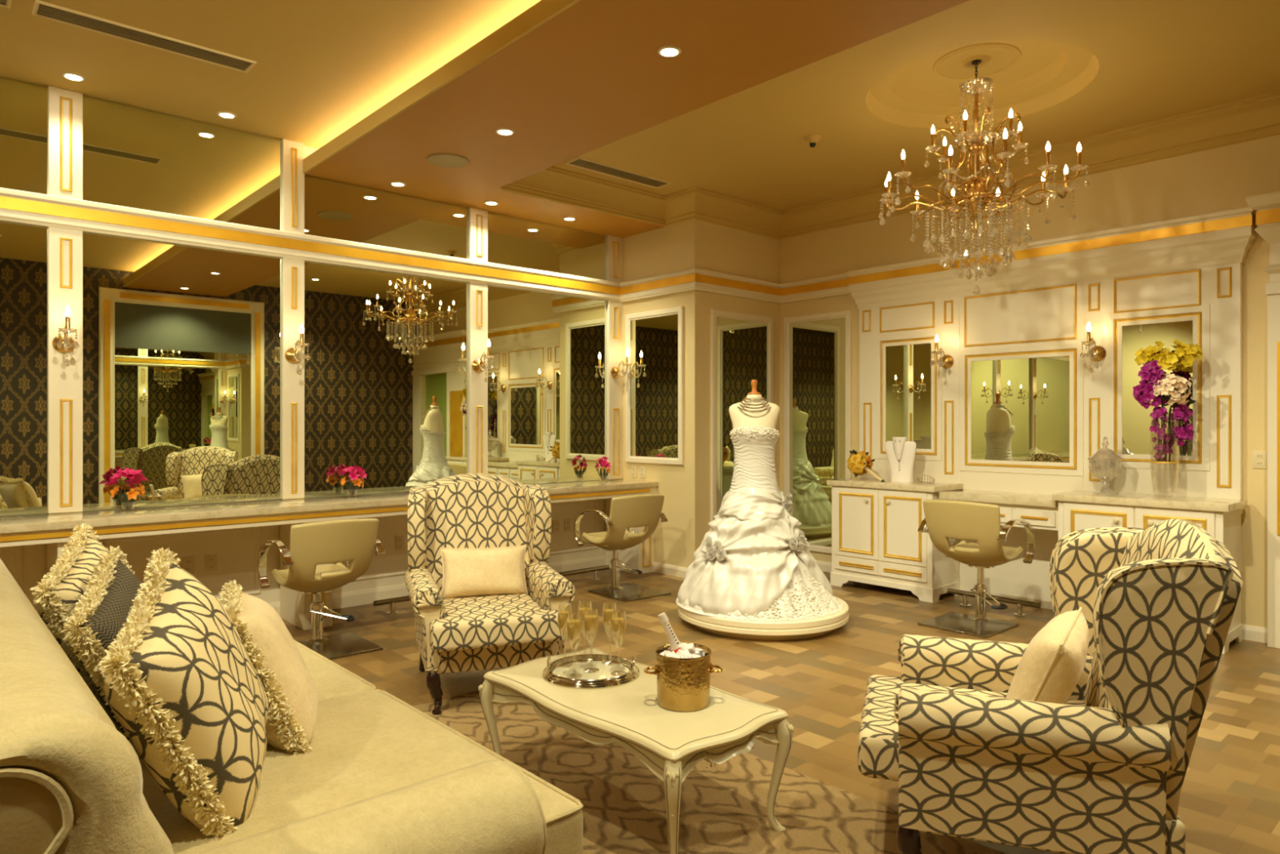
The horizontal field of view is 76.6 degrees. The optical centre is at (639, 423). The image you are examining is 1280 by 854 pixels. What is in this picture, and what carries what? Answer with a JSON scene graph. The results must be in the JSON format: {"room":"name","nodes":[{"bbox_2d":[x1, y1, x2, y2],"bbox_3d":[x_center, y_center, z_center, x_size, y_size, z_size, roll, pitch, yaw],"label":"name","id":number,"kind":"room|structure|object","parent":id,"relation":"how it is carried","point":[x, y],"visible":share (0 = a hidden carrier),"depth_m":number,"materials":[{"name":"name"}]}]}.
{"room":"bridal dressing room","nodes":[
{"label":"bridal dressing room","id":0,"kind":"room"},
{"bbox_2d":[0,146,606,614],"bbox_3d":[-3.886,-0.495,5.351,10.000,3.990,0.100,0,0,-42],"label":"wall","id":1,"kind":"structure","parent":0,"point":[234,550],"depth_m":6.13,"materials":[{"name":"beige paint"}]},
{"bbox_2d":[0,221,47,515],"bbox_3d":[-4.379,-0.347,4.822,1.391,1.866,0.015,0,0,-42],"label":"wall mirror","id":2,"kind":"object","parent":1,"relation":"attached to","point":[23,247],"visible":1,"depth_m":5.20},
{"bbox_2d":[0,76,47,194],"bbox_3d":[-4.379,-1.828,4.822,1.391,0.716,0.015,0,0,-42],"label":"wall mirror","id":3,"kind":"object","parent":1,"relation":"attached to","point":[23,105],"visible":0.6,"depth_m":5.20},
{"bbox_2d":[47,85,83,513],"bbox_3d":[-3.779,-0.802,5.334,0.186,2.776,0.068,0,0,-42],"label":"pilaster","id":4,"kind":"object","parent":1,"relation":"attached to","point":[64,107],"depth_m":5.31,"materials":[{"name":"beige paint"}]},
{"bbox_2d":[52,306,79,366],"bbox_3d":[-3.689,-0.556,5.217,0.124,0.388,0.252,0,0,-42],"label":"wall sconce","id":5,"kind":"object","parent":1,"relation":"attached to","point":[64,344],"visible":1,"depth_m":5.21,"materials":[{"name":"gold metal"}]},
{"bbox_2d":[83,231,281,511],"bbox_3d":[-3.249,-0.347,5.841,1.280,1.866,0.015,0,0,-42],"label":"wall mirror","id":6,"kind":"object","parent":1,"relation":"attached to","point":[182,344],"visible":1,"depth_m":5.79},
{"bbox_2d":[83,95,281,230],"bbox_3d":[-3.249,-1.828,5.841,1.280,0.716,0.015,0,0,-42],"label":"wall mirror","id":7,"kind":"object","parent":1,"relation":"attached to","point":[135,157],"visible":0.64,"depth_m":5.79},
{"bbox_2d":[182,556,194,573],"bbox_3d":[-3.255,1.025,5.845,0.080,0.120,0.011,0,0,-42],"label":"wall outlet","id":8,"kind":"object","parent":1,"relation":"attached to","point":[188,563],"visible":0.84,"depth_m":5.84,"materials":[{"name":"beige plastic"}]},
{"bbox_2d":[204,554,217,571],"bbox_3d":[-3.144,1.025,5.946,0.080,0.120,0.011,0,0,-42],"label":"wall outlet","id":9,"kind":"object","parent":1,"relation":"attached to","point":[211,561],"visible":1,"depth_m":5.94,"materials":[{"name":"beige plastic"}]},
{"bbox_2d":[281,138,304,499],"bbox_3d":[-2.699,-0.802,6.309,0.163,2.776,0.068,0,0,-42],"label":"trim","id":10,"kind":"structure","parent":1,"relation":"attached to","point":[292,152],"depth_m":6.28,"materials":[{"name":"beige paint"}]},
{"bbox_2d":[284,324,310,374],"bbox_3d":[-2.605,-0.560,6.195,0.124,0.388,0.252,0,0,-42],"label":"wall sconce","id":11,"kind":"object","parent":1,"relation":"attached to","point":[292,355],"visible":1,"depth_m":6.19,"materials":[{"name":"gold metal"}]},
{"bbox_2d":[0,498,597,598],"bbox_3d":[-3.848,1.030,5.308,9.200,0.540,0.015,0,0,-42],"label":"trim","id":12,"kind":"structure","parent":1,"relation":"attached to","point":[17,550],"depth_m":6.15,"materials":[{"name":"beige paint"}]},
{"bbox_2d":[304,261,468,497],"bbox_3d":[-2.108,-0.347,6.872,1.469,1.866,0.015,0,0,-42],"label":"wall mirror","id":13,"kind":"object","parent":1,"relation":"attached to","point":[386,371],"visible":0.86,"depth_m":6.82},
{"bbox_2d":[304,175,468,258],"bbox_3d":[-2.108,-1.710,6.872,1.469,0.481,0.015,0,0,-42],"label":"wall mirror","id":14,"kind":"object","parent":1,"relation":"attached to","point":[335,210],"visible":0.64,"depth_m":6.82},
{"bbox_2d":[268,555,605,615],"bbox_3d":[-3.847,1.440,5.307,9.800,0.120,0.018,0,0,-42],"label":"baseboard","id":15,"kind":"structure","parent":1,"relation":"attached to","point":[341,600],"depth_m":6.82,"materials":[{"name":"beige paint"}]},
{"bbox_2d":[468,207,488,473],"bbox_3d":[-1.480,-0.684,7.410,0.184,2.542,0.068,0,0,-42],"label":"trim","id":16,"kind":"structure","parent":1,"relation":"attached to","point":[477,218],"depth_m":7.38,"materials":[{"name":"beige paint"}]},
{"bbox_2d":[471,339,494,382],"bbox_3d":[-1.392,-0.558,7.290,0.124,0.388,0.252,0,0,-42],"label":"wall sconce","id":17,"kind":"object","parent":1,"relation":"attached to","point":[477,365],"visible":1,"depth_m":7.30,"materials":[{"name":"gold metal"}]},
{"bbox_2d":[488,285,606,484],"bbox_3d":[-0.889,-0.347,7.972,1.447,1.866,0.015,0,0,-42],"label":"wall mirror","id":18,"kind":"object","parent":1,"relation":"attached to","point":[547,384],"visible":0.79,"depth_m":7.94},
{"bbox_2d":[488,212,606,279],"bbox_3d":[-0.889,-1.710,7.972,1.447,0.481,0.015,0,0,-42],"label":"wall mirror","id":19,"kind":"object","parent":1,"relation":"attached to","point":[512,241],"visible":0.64,"depth_m":7.93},
{"bbox_2d":[606,235,622,479],"bbox_3d":[-0.265,-0.684,8.506,0.195,2.542,0.068,0,0,-42],"label":"trim","id":20,"kind":"structure","parent":1,"relation":"attached to","point":[614,244],"depth_m":8.46,"materials":[{"name":"beige paint"}]},
{"bbox_2d":[304,0,969,237],"bbox_3d":[0.959,-1.970,4.840,3.290,0.030,7.141,0,0,-42],"label":"ceiling","id":21,"kind":"structure","parent":0,"point":[593,76],"depth_m":4.70,"materials":[{"name":"brown paint"}]},
{"bbox_2d":[302,0,580,173],"bbox_3d":[0.952,-2.072,4.833,3.310,0.235,7.141,0,0,-42],"label":"trim","id":22,"kind":"structure","parent":21,"relation":"attached to","point":[544,11],"depth_m":4.64,"materials":[{"name":"paint"}]},
{"bbox_2d":[426,153,469,168],"bbox_3d":[-1.426,-1.950,6.027,0.316,0.010,0.316,0,0,-42],"label":"ceiling speaker","id":23,"kind":"object","parent":21,"relation":"attached to","point":[443,160],"visible":1,"depth_m":6.01,"materials":[{"name":"metal"}]},
{"bbox_2d":[657,45,680,57],"bbox_3d":[0.154,-1.951,4.261,0.124,0.008,0.124,0,0,-42],"label":"recessed light","id":24,"kind":"object","parent":21,"relation":"in","point":[667,51],"visible":1,"depth_m":4.25,"materials":[{"name":"white glass"}]},
{"bbox_2d":[0,0,1279,210],"bbox_3d":[-0.977,-2.283,3.097,11.100,0.185,7.146,0,0,-42],"label":"ceiling","id":25,"kind":"structure","parent":0,"point":[1071,70],"depth_m":5.18,"materials":[{"name":"paint"}]},
{"bbox_2d":[62,72,85,81],"bbox_3d":[-3.577,-2.186,5.123,0.124,0.008,0.124,0,0,-42],"label":"recessed light","id":26,"kind":"object","parent":25,"relation":"in","point":[71,76],"visible":1,"depth_m":5.12,"materials":[{"name":"white glass"}]},
{"bbox_2d":[31,0,256,73],"bbox_3d":[-2.787,-2.184,4.625,1.080,0.012,0.190,0,0,-42],"label":"ceiling vent","id":27,"kind":"object","parent":25,"relation":"in","point":[41,9],"visible":1,"depth_m":4.58,"materials":[{"name":"brown metal"}]},
{"bbox_2d":[564,156,671,188],"bbox_3d":[-0.171,-2.184,7.107,1.070,0.012,0.200,0,0,-42],"label":"ceiling vent","id":28,"kind":"object","parent":25,"relation":"in","point":[580,162],"visible":1,"depth_m":7.08,"materials":[{"name":"brown metal"}]},
{"bbox_2d":[804,134,821,147],"bbox_3d":[1.324,-2.152,6.220,0.130,0.075,0.130,0,0,-42],"label":"smoke detector","id":29,"kind":"object","parent":25,"relation":"attached to","point":[811,140],"visible":1,"depth_m":6.19,"materials":[{"name":"paint"}]},
{"bbox_2d":[878,59,1089,295],"bbox_3d":[2.205,-1.602,5.318,1.308,1.536,1.219,0,0,31],"label":"chandelier","id":30,"kind":"object","parent":25,"relation":"hanging from","point":[976,195],"visible":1,"depth_m":5.26,"materials":[{"name":"gold metal"}]},
{"bbox_2d":[947,145,952,175],"bbox_3d":[1.868,-1.581,4.877,0.028,0.182,0.028,0,0,-42],"label":"candle","id":31,"kind":"object","parent":30,"relation":"on","point":[950,151],"depth_m":4.87,"materials":[{"name":"gold metal"}]},
{"bbox_2d":[1002,128,1007,159],"bbox_3d":[2.127,-1.626,4.723,0.028,0.182,0.028,0,0,-42],"label":"candle","id":32,"kind":"object","parent":30,"relation":"on","point":[1005,134],"depth_m":4.71,"materials":[{"name":"gold metal"}]},
{"bbox_2d":[1045,142,1050,172],"bbox_3d":[2.418,-1.581,4.805,0.028,0.182,0.028,0,0,-42],"label":"candle","id":33,"kind":"object","parent":30,"relation":"on","point":[1047,148],"depth_m":4.80,"materials":[{"name":"gold metal"}]},
{"bbox_2d":[1076,142,1081,172],"bbox_3d":[2.682,-1.626,4.953,0.028,0.182,0.028,0,0,-42],"label":"candle","id":34,"kind":"object","parent":30,"relation":"on","point":[1078,148],"depth_m":4.94,"materials":[{"name":"gold metal"}]},
{"bbox_2d":[622,219,702,568],"bbox_3d":[0.159,-0.495,8.257,0.100,3.990,1.206,0,0,-42],"label":"wall","id":35,"kind":"structure","parent":0,"point":[678,246],"depth_m":7.93,"materials":[{"name":"beige paint"}]},
{"bbox_2d":[610,349,631,386],"bbox_3d":[-0.174,-0.566,8.390,0.124,0.388,0.251,0,0,-42],"label":"wall sconce","id":36,"kind":"object","parent":35,"relation":"attached to","point":[615,372],"visible":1,"depth_m":8.40,"materials":[{"name":"gold metal"}]},
{"bbox_2d":[625,306,684,465],"bbox_3d":[0.135,-0.364,8.185,0.030,1.541,0.839,0,0,-42],"label":"framed mirror","id":37,"kind":"object","parent":35,"relation":"attached to","point":[655,339],"visible":1,"depth_m":8.18,"materials":[{"name":"mirror"}]},
{"bbox_2d":[496,90,1279,239],"bbox_3d":[2.170,-2.072,5.465,3.255,0.235,6.446,0,0,-42],"label":"trim","id":38,"kind":"structure","parent":35,"relation":"attached to","point":[1255,117],"depth_m":7.07,"materials":[{"name":"paint"}]},
{"bbox_2d":[702,221,779,540],"bbox_3d":[1.012,-0.495,8.282,1.200,3.990,0.100,0,0,-42],"label":"wall","id":39,"kind":"structure","parent":0,"point":[726,250],"depth_m":8.13,"materials":[{"name":"beige paint"}]},
{"bbox_2d":[0,187,850,303],"bbox_3d":[-3.115,-1.375,5.705,11.298,0.200,1.848,0,0,-32],"label":"trim","id":40,"kind":"structure","parent":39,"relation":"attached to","point":[17,206],"depth_m":6.63,"materials":[{"name":"beige paint"}]},
{"bbox_2d":[710,308,773,528],"bbox_3d":[1.045,0.133,8.225,0.937,2.495,0.030,0,0,-42],"label":"framed mirror","id":41,"kind":"object","parent":39,"relation":"attached to","point":[741,344],"visible":0.49,"depth_m":8.09,"materials":[{"name":"mirror"}]},
{"bbox_2d":[281,568,1279,853],"bbox_3d":[-0.987,1.550,3.108,11.300,0.100,7.376,0,0,-42],"label":"floor","id":42,"kind":"structure","parent":0,"point":[1229,801],"depth_m":4.76,"materials":[{"name":"wood"}]},
{"bbox_2d":[0,558,583,853],"bbox_3d":[-1.489,0.976,2.631,1.354,1.049,2.941,0,0,-42],"label":"sofa","id":43,"kind":"object","parent":42,"relation":"on","point":[383,775],"visible":0.56,"depth_m":1.78,"materials":[{"name":"beige fabric"}]},
{"bbox_2d":[30,523,119,728],"bbox_3d":[-1.859,0.702,2.806,0.293,0.681,0.684,0,0,-25],"label":"throw pillow","id":44,"kind":"object","parent":43,"relation":"on","point":[59,592],"visible":0.38,"depth_m":2.59,"materials":[{"name":"fabric"}]},
{"bbox_2d":[59,545,144,765],"bbox_3d":[-1.576,0.722,2.524,0.252,0.644,0.665,0,0,-24],"label":"throw pillow","id":45,"kind":"object","parent":43,"relation":"on","point":[101,612],"visible":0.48,"depth_m":2.33,"materials":[{"name":"grey fabric"}]},
{"bbox_2d":[97,547,268,837],"bbox_3d":[-1.165,0.715,2.127,0.340,0.736,0.737,0,0,-23],"label":"throw pillow","id":46,"kind":"object","parent":43,"relation":"on","point":[181,681],"visible":0.95,"depth_m":1.94,"materials":[{"name":"fabric"}]},
{"bbox_2d":[115,643,373,743],"bbox_3d":[-1.776,1.072,3.270,0.905,0.187,1.345,0,0,-42],"label":"seat cushion","id":47,"kind":"object","parent":43,"relation":"on","point":[331,680],"depth_m":3.16,"materials":[{"name":"beige fabric"}]},
{"bbox_2d":[217,579,317,755],"bbox_3d":[-1.202,0.786,2.604,0.302,0.512,0.555,0,0,-26],"label":"throw pillow","id":48,"kind":"object","parent":43,"relation":"on","point":[291,691],"visible":0.83,"depth_m":2.43,"materials":[{"name":"beige fabric"}]},
{"bbox_2d":[133,690,582,853],"bbox_3d":[-0.897,1.072,2.296,0.905,0.187,1.260,0,0,-42],"label":"seat cushion","id":49,"kind":"object","parent":43,"relation":"on","point":[366,744],"depth_m":2.30,"materials":[{"name":"beige fabric"}]},
{"bbox_2d":[257,518,385,659],"bbox_3d":[-2.131,1.065,5.465,0.660,0.871,0.710,0,0,-42],"label":"chair","id":50,"kind":"object","parent":42,"relation":"on","point":[354,542],"visible":0.96,"depth_m":5.35,"materials":[{"name":"beige leather"}]},
{"bbox_2d":[0,479,657,630],"bbox_3d":[-3.646,1.044,5.082,9.797,0.913,0.580,0,0,-42],"label":"countertop","id":51,"kind":"structure","parent":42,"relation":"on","point":[54,530],"depth_m":5.77,"materials":[{"name":"beige stone"}]},
{"bbox_2d":[104,467,150,511],"bbox_3d":[-3.449,0.442,5.467,0.229,0.288,0.237,0,0,32],"label":"vase","id":52,"kind":"object","parent":51,"relation":"on","point":[128,500],"visible":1,"depth_m":5.44,"materials":[{"name":"clear glass"}]},
{"bbox_2d":[337,465,367,497],"bbox_3d":[-2.291,0.462,6.484,0.223,0.249,0.214,0,0,-42],"label":"vase","id":53,"kind":"object","parent":51,"relation":"on","point":[357,481],"visible":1,"depth_m":6.46,"materials":[{"name":"clear glass"}]},
{"bbox_2d":[594,455,610,481],"bbox_3d":[-0.364,0.456,8.165,0.148,0.261,0.197,0,0,-42],"label":"vase","id":54,"kind":"object","parent":51,"relation":"on","point":[604,464],"visible":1,"depth_m":8.15,"materials":[{"name":"clear glass"}]},
{"bbox_2d":[373,595,410,614],"bbox_3d":[-1.782,1.440,6.556,0.760,0.120,0.090,0,0,-42],"label":"footrest","id":55,"kind":"object","parent":42,"relation":"on","point":[393,601],"visible":0.46,"depth_m":6.38,"materials":[{"name":"metal"}]},
{"bbox_2d":[558,564,609,580],"bbox_3d":[-0.593,1.440,7.642,0.760,0.120,0.090,0,0,-42],"label":"footrest","id":56,"kind":"object","parent":42,"relation":"on","point":[595,569],"visible":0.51,"depth_m":7.72,"materials":[{"name":"metal"}]},
{"bbox_2d":[573,493,671,602],"bbox_3d":[-0.148,1.060,7.229,0.660,0.881,0.710,0,0,-39],"label":"chair","id":57,"kind":"object","parent":42,"relation":"on","point":[629,512],"visible":1,"depth_m":7.10,"materials":[{"name":"beige leather"}]},
{"bbox_2d":[413,689,1005,853],"bbox_3d":[-0.081,1.492,2.917,1.902,0.014,3.552,0,0,-42],"label":"area rug","id":58,"kind":"object","parent":42,"relation":"on","point":[722,810],"visible":0.3,"depth_m":3.17,"materials":[{"name":"brown carpet"}]},
{"bbox_2d":[404,473,575,715],"bbox_3d":[-0.883,0.904,4.629,0.852,1.182,1.068,0,0,-19],"label":"chair","id":59,"kind":"object","parent":58,"relation":"on","point":[464,510],"visible":0.81,"depth_m":4.60,"materials":[{"name":"fabric"}]},
{"bbox_2d":[440,544,528,598],"bbox_3d":[-0.907,0.865,4.725,0.512,0.296,0.184,0,0,-22],"label":"throw pillow","id":60,"kind":"object","parent":59,"relation":"on","point":[496,571],"visible":0.97,"depth_m":4.67,"materials":[{"name":"beige fabric"}]},
{"bbox_2d":[429,593,563,652],"bbox_3d":[-0.844,1.069,4.518,0.690,0.149,0.833,0,0,-19],"label":"seat cushion","id":61,"kind":"object","parent":59,"relation":"on","point":[465,623],"depth_m":4.17,"materials":[{"name":"fabric"}]},
{"bbox_2d":[478,647,794,853],"bbox_3d":[-0.059,1.282,3.200,0.635,0.466,1.198,0,0,-42],"label":"coffee table","id":62,"kind":"object","parent":58,"relation":"on","point":[670,744],"visible":0.79,"depth_m":2.95,"materials":[{"name":"beige paint"}]},
{"bbox_2d":[542,653,639,688],"bbox_3d":[-0.204,1.014,3.405,0.410,0.070,0.410,0,0,-42],"label":"serving tray","id":63,"kind":"object","parent":62,"relation":"on","point":[557,673],"visible":1,"depth_m":3.41,"materials":[{"name":"silver metal"}]},
{"bbox_2d":[557,604,572,663],"bbox_3d":[-0.325,0.914,3.508,0.068,0.262,0.068,0,0,-42],"label":"champagne flute","id":64,"kind":"object","parent":63,"relation":"on","point":[562,619],"visible":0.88,"depth_m":3.49,"materials":[{"name":"clear glass"}]},
{"bbox_2d":[566,613,582,675],"bbox_3d":[-0.271,0.914,3.351,0.068,0.262,0.068,0,0,-42],"label":"champagne flute","id":65,"kind":"object","parent":63,"relation":"on","point":[574,627],"visible":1,"depth_m":3.33,"materials":[{"name":"clear glass"}]},
{"bbox_2d":[577,600,591,635],"bbox_3d":[-0.242,0.914,3.574,0.068,0.262,0.068,0,0,-42],"label":"champagne flute","id":66,"kind":"object","parent":63,"relation":"on","point":[588,611],"visible":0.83,"depth_m":3.55,"materials":[{"name":"clear glass"}]},
{"bbox_2d":[583,608,598,668],"bbox_3d":[-0.206,0.914,3.431,0.068,0.262,0.068,0,0,-42],"label":"champagne flute","id":67,"kind":"object","parent":63,"relation":"on","point":[591,621],"visible":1,"depth_m":3.41,"materials":[{"name":"clear glass"}]},
{"bbox_2d":[602,603,617,661],"bbox_3d":[-0.132,0.914,3.542,0.068,0.262,0.068,0,0,-42],"label":"champagne flute","id":68,"kind":"object","parent":63,"relation":"on","point":[607,613],"visible":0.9,"depth_m":3.52,"materials":[{"name":"clear glass"}]},
{"bbox_2d":[611,610,626,671],"bbox_3d":[-0.088,0.914,3.389,0.068,0.262,0.068,0,0,-42],"label":"champagne flute","id":69,"kind":"object","parent":63,"relation":"on","point":[618,624],"visible":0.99,"depth_m":3.37,"materials":[{"name":"clear glass"}]},
{"bbox_2d":[644,642,722,711],"bbox_3d":[0.163,0.951,3.043,0.256,0.198,0.212,0,0,-42],"label":"ice bucket","id":70,"kind":"object","parent":62,"relation":"on","point":[683,684],"visible":0.97,"depth_m":2.96,"materials":[{"name":"gold metal"}]},
{"bbox_2d":[657,612,681,653],"bbox_3d":[0.158,0.872,3.042,0.183,0.325,0.078,0,0,-3],"label":"champagne bottle","id":71,"kind":"object","parent":70,"relation":"in","point":[674,643],"visible":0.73,"depth_m":3.03,"materials":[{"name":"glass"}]},
{"bbox_2d":[659,642,704,657],"bbox_3d":[0.155,0.864,3.047,0.174,0.085,0.192,0,0,12],"label":"crushed ice","id":72,"kind":"object","parent":70,"relation":"in","point":[686,651],"visible":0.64,"depth_m":3.02,"materials":[{"name":"white ice"}]},
{"bbox_2d":[857,518,1243,853],"bbox_3d":[1.313,0.904,2.763,1.068,1.182,0.852,0,0,19],"label":"chair","id":73,"kind":"object","parent":58,"relation":"on","point":[1101,771],"visible":0.97,"depth_m":2.40,"materials":[{"name":"fabric"}]},
{"bbox_2d":[857,674,1085,781],"bbox_3d":[1.202,1.069,2.800,0.833,0.149,0.690,0,0,19],"label":"armrest","id":74,"kind":"object","parent":73,"relation":"on","point":[878,733],"depth_m":2.86,"materials":[{"name":"fabric"}]},
{"bbox_2d":[1005,606,1089,703],"bbox_3d":[1.384,0.855,2.761,0.243,0.416,0.444,0,0,36],"label":"throw pillow","id":75,"kind":"object","parent":73,"relation":"on","point":[1051,667],"visible":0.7,"depth_m":2.62,"materials":[{"name":"beige fabric"}]},
{"bbox_2d":[728,379,780,429],"bbox_3d":[0.869,0.511,6.154,0.306,1.686,0.300,0,0,-35],"label":"mannequin","id":76,"kind":"object","parent":42,"relation":"on","point":[739,417],"visible":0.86,"depth_m":6.08,"materials":[{"name":"fabric"}]},
{"bbox_2d":[737,396,771,412],"bbox_3d":[0.860,-0.140,6.106,0.253,0.118,0.211,0,0,8],"label":"necklace","id":77,"kind":"object","parent":76,"relation":"attached to","point":[765,399],"visible":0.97,"depth_m":6.06,"materials":[{"name":"silver metal"}]},
{"bbox_2d":[675,426,843,621],"bbox_3d":[0.889,0.687,6.148,1.230,1.338,1.210,0,0,-19],"label":"dress","id":78,"kind":"object","parent":76,"relation":"attached to","point":[754,562],"visible":1,"depth_m":5.85,"materials":[{"name":"beige fabric"}]},
{"bbox_2d":[678,596,848,639],"bbox_3d":[0.927,1.427,6.151,1.274,0.146,1.274,0,0,-42],"label":"plinth","id":79,"kind":"object","parent":42,"relation":"on","point":[808,628],"visible":0.4,"depth_m":5.62,"materials":[{"name":"beige paint"}]},
{"bbox_2d":[826,477,963,602],"bbox_3d":[2.271,1.013,7.302,0.523,0.974,1.066,0,0,-42],"label":"vanity cabinet","id":80,"kind":"object","parent":42,"relation":"on","point":[876,539],"visible":0.95,"depth_m":7.09,"materials":[{"name":"beige paint"}]},
{"bbox_2d":[826,477,963,492],"bbox_3d":[2.278,0.550,7.308,0.505,0.048,1.066,0,0,-42],"label":"countertop","id":81,"kind":"structure","parent":80,"relation":"on","point":[936,486],"depth_m":7.08,"materials":[{"name":"beige stone"}]},
{"bbox_2d":[846,449,884,481],"bbox_3d":[2.039,0.394,7.426,0.233,0.305,0.392,0,0,-19],"label":"bouquet","id":82,"kind":"object","parent":81,"relation":"on","point":[859,463],"visible":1,"depth_m":7.41,"materials":[{"name":"yellow plant"}]},
{"bbox_2d":[884,436,916,482],"bbox_3d":[2.345,0.325,7.276,0.137,0.402,0.310,0,0,-42],"label":"bust","id":83,"kind":"object","parent":81,"relation":"on","point":[905,474],"visible":0.99,"depth_m":7.23,"materials":[{"name":"white fabric"}]},
{"bbox_2d":[917,499,1035,638],"bbox_3d":[2.503,1.032,6.085,0.710,0.936,0.660,0,0,-42],"label":"chair","id":84,"kind":"object","parent":42,"relation":"on","point":[944,519],"visible":1,"depth_m":5.97,"materials":[{"name":"beige leather"}]},
{"bbox_2d":[946,587,1040,616],"bbox_3d":[2.825,1.440,6.511,0.090,0.120,0.740,0,0,-42],"label":"footrest","id":85,"kind":"object","parent":42,"relation":"on","point":[966,594],"visible":0.99,"depth_m":6.43,"materials":[{"name":"metal"}]},
{"bbox_2d":[937,488,1057,609],"bbox_3d":[2.982,1.038,6.599,0.450,0.925,0.997,0,0,-42],"label":"vanity desk","id":86,"kind":"object","parent":42,"relation":"on","point":[1016,579],"visible":0.46,"depth_m":6.62,"materials":[{"name":"white wood"}]},
{"bbox_2d":[938,488,1057,507],"bbox_3d":[2.974,0.605,6.593,0.430,0.059,0.928,0,0,-42],"label":"countertop","id":87,"kind":"structure","parent":86,"relation":"on","point":[978,495],"depth_m":6.49,"materials":[{"name":"beige stone"}]},
{"bbox_2d":[1051,489,1247,653],"bbox_3d":[3.618,1.013,5.810,0.523,0.974,1.093,0,0,-42],"label":"vanity cabinet","id":88,"kind":"object","parent":42,"relation":"on","point":[1078,509],"visible":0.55,"depth_m":5.59,"materials":[{"name":"beige paint"}]},
{"bbox_2d":[1051,489,1247,511],"bbox_3d":[3.625,0.550,5.816,0.505,0.048,1.093,0,0,-42],"label":"countertop","id":89,"kind":"structure","parent":88,"relation":"on","point":[1221,504],"depth_m":5.64,"materials":[{"name":"beige stone"}]},
{"bbox_2d":[1087,436,1123,494],"bbox_3d":[3.487,0.310,6.077,0.232,0.430,0.232,0,0,-42],"label":"candy jar","id":90,"kind":"object","parent":89,"relation":"on","point":[1098,455],"visible":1,"depth_m":6.04,"materials":[{"name":"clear glass"}]},
{"bbox_2d":[1087,457,1123,494],"bbox_3d":[3.487,0.395,6.077,0.232,0.262,0.232,0,0,-42],"label":"bowl","id":91,"kind":"object","parent":90,"relation":"on","point":[1106,478],"depth_m":6.04,"materials":[{"name":"clear glass"}]},
{"bbox_2d":[1133,339,1202,498],"bbox_3d":[3.695,-0.030,5.685,0.411,1.112,0.269,0,0,35],"label":"vase","id":92,"kind":"object","parent":89,"relation":"on","point":[1156,384],"visible":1,"depth_m":5.67,"materials":[{"name":"clear glass"}]},
{"bbox_2d":[779,134,1279,627],"bbox_3d":[3.551,-0.495,6.438,0.100,3.990,6.240,0,0,-42],"label":"wall","id":93,"kind":"structure","parent":0,"point":[1220,179],"depth_m":6.11,"materials":[{"name":"beige paint"}]},
{"bbox_2d":[783,310,852,553],"bbox_3d":[1.802,0.098,8.279,0.030,2.425,0.816,0,0,-42],"label":"framed mirror","id":94,"kind":"object","parent":93,"relation":"attached to","point":[818,347],"visible":0.74,"depth_m":8.29,"materials":[{"name":"mirror"}]},
{"bbox_2d":[653,560,1266,643],"bbox_3d":[2.038,1.450,7.057,1.318,0.100,5.266,0,0,-42],"label":"baseboard","id":95,"kind":"structure","parent":93,"relation":"attached to","point":[1256,633],"depth_m":7.89,"materials":[{"name":"beige paint"}]},
{"bbox_2d":[846,206,1257,514],"bbox_3d":[3.128,-0.422,6.723,0.144,2.105,3.202,0,0,-42],"label":"wall paneling","id":96,"kind":"structure","parent":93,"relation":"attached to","point":[1018,408],"depth_m":6.47,"materials":[{"name":"beige paint"}]},
{"bbox_2d":[885,342,931,448],"bbox_3d":[2.469,-0.245,7.470,0.004,0.972,0.464,0,0,-42],"label":"mirror glass","id":97,"kind":"object","parent":96,"relation":"attached to","point":[908,366],"depth_m":7.46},
{"bbox_2d":[929,333,953,378],"bbox_3d":[2.630,-0.581,7.106,0.252,0.388,0.124,0,0,-42],"label":"wall sconce","id":98,"kind":"object","parent":96,"relation":"attached to","point":[946,362],"visible":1,"depth_m":7.12,"materials":[{"name":"gold metal"}]},
{"bbox_2d":[971,355,1069,462],"bbox_3d":[3.138,-0.112,6.728,0.004,0.865,0.808,0,0,-42],"label":"mirror glass","id":99,"kind":"object","parent":96,"relation":"attached to","point":[1020,404],"depth_m":6.71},
{"bbox_2d":[1080,322,1106,373],"bbox_3d":[3.451,-0.574,6.197,0.252,0.388,0.124,0,0,-42],"label":"wall sconce","id":100,"kind":"object","parent":96,"relation":"attached to","point":[1096,353],"visible":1,"depth_m":6.19,"materials":[{"name":"gold metal"}]},
{"bbox_2d":[1122,320,1192,455],"bbox_3d":[3.811,-0.252,5.983,0.004,0.989,0.463,0,0,-42],"label":"mirror glass","id":101,"kind":"object","parent":96,"relation":"attached to","point":[1137,437],"depth_m":6.04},
{"bbox_2d":[1253,450,1266,468],"bbox_3d":[4.258,0.250,5.572,0.011,0.120,0.080,0,0,-42],"label":"wall outlet","id":102,"kind":"object","parent":93,"relation":"attached to","point":[1260,457],"visible":0.91,"depth_m":5.57,"materials":[{"name":"beige plastic"}]},
{"bbox_2d":[1245,191,1279,648],"bbox_3d":[4.802,-0.010,4.806,0.230,3.020,1.940,0,0,-42],"label":"trim","id":103,"kind":"structure","parent":93,"relation":"attached to","point":[1266,206],"depth_m":5.42,"materials":[{"name":"beige paint"}]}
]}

